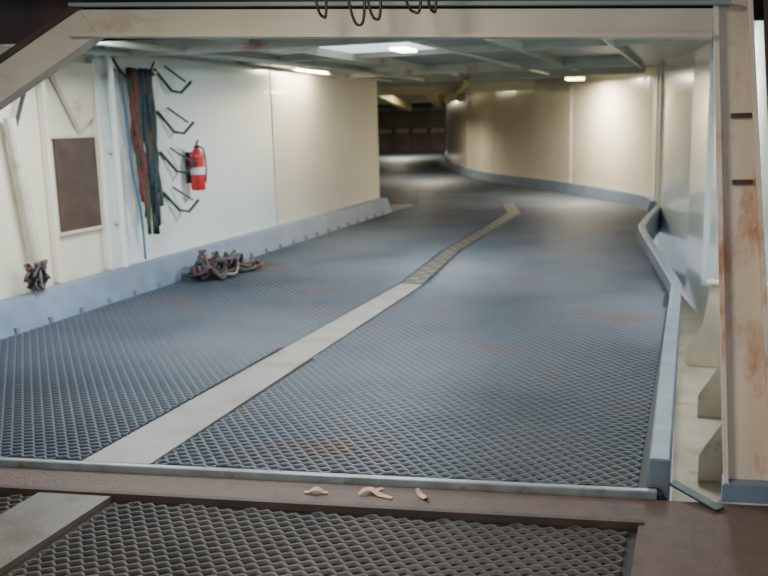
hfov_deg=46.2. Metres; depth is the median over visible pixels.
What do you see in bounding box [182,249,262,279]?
straps
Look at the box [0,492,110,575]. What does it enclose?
strip
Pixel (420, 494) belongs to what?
chip
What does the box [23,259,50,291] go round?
bundle
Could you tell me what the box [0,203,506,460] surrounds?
steel grating
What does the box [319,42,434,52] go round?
ceiling light panel
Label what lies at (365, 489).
chip
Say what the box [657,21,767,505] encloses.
wall
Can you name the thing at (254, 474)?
ramp lip
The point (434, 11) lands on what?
overhead cable
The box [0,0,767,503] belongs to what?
frame
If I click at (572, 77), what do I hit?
lamp
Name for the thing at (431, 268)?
track
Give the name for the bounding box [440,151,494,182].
floor plate
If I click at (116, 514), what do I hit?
steel grating
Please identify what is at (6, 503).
steel grating
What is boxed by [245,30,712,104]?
ceiling
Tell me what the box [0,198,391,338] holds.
curb
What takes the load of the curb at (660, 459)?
on the floor at (643, 480)
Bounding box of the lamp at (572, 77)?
[564,76,585,79]
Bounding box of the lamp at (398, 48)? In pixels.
[387,45,418,52]
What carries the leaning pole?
on the curb at (23, 312)
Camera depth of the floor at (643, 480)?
4.33 m
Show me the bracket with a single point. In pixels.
(704, 348)
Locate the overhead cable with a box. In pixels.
[315,0,437,25]
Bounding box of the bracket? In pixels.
[686,279,764,505]
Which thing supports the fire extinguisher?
attached to the wall at (279, 147)
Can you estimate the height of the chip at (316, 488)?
0.024 m
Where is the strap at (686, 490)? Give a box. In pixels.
[669,480,723,511]
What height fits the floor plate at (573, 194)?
0.005 m
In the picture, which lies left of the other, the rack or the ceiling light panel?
the rack
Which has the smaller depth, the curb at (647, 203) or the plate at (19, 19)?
the plate at (19, 19)
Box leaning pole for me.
[3,93,47,288]
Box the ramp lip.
[0,457,656,499]
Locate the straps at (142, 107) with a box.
[111,58,163,258]
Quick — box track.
[402,203,519,284]
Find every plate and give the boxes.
[0,0,762,44]
[0,467,767,575]
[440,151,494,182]
[573,194,625,204]
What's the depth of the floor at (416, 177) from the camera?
21.51 m
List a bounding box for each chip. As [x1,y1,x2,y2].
[304,486,327,493]
[358,487,383,494]
[367,487,392,498]
[415,488,428,498]
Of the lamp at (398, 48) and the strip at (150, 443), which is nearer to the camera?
the strip at (150, 443)
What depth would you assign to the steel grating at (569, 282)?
5.88 m
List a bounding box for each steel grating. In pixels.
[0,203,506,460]
[0,494,32,513]
[7,501,627,575]
[154,204,666,487]
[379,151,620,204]
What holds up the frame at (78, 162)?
attached to the wall at (279, 147)
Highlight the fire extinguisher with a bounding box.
[185,140,206,190]
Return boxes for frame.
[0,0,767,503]
[36,58,110,281]
[377,80,535,110]
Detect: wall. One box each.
[0,45,379,299]
[377,102,446,151]
[446,62,663,205]
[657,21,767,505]
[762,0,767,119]
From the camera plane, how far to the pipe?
8.87 m
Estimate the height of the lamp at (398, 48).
0.060 m
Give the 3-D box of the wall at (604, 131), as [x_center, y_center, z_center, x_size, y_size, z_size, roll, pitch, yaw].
[3.188,-5.241,30.210,1.896,2.550,31.546,-2,11,-2]
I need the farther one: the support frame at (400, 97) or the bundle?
the support frame at (400, 97)
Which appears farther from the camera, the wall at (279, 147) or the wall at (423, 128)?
the wall at (423, 128)
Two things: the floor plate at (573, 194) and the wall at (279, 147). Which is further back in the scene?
the floor plate at (573, 194)
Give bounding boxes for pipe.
[102,46,128,266]
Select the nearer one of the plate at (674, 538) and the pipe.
the plate at (674, 538)
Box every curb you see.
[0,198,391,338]
[443,150,655,212]
[638,206,681,500]
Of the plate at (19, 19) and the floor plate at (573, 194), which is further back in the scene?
the floor plate at (573, 194)
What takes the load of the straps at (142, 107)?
hanging from the rack
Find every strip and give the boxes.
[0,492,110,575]
[82,284,421,463]
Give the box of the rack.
[150,61,199,221]
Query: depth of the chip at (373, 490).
4.08 m
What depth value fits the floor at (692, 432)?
7.38 m
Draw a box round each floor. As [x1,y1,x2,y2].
[0,204,669,575]
[671,294,721,501]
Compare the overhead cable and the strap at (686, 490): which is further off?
the strap at (686, 490)
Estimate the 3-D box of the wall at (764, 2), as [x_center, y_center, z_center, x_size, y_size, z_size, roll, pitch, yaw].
[1.863,-0.221,3.701,0.716,2.320,0.059,1,11,11]

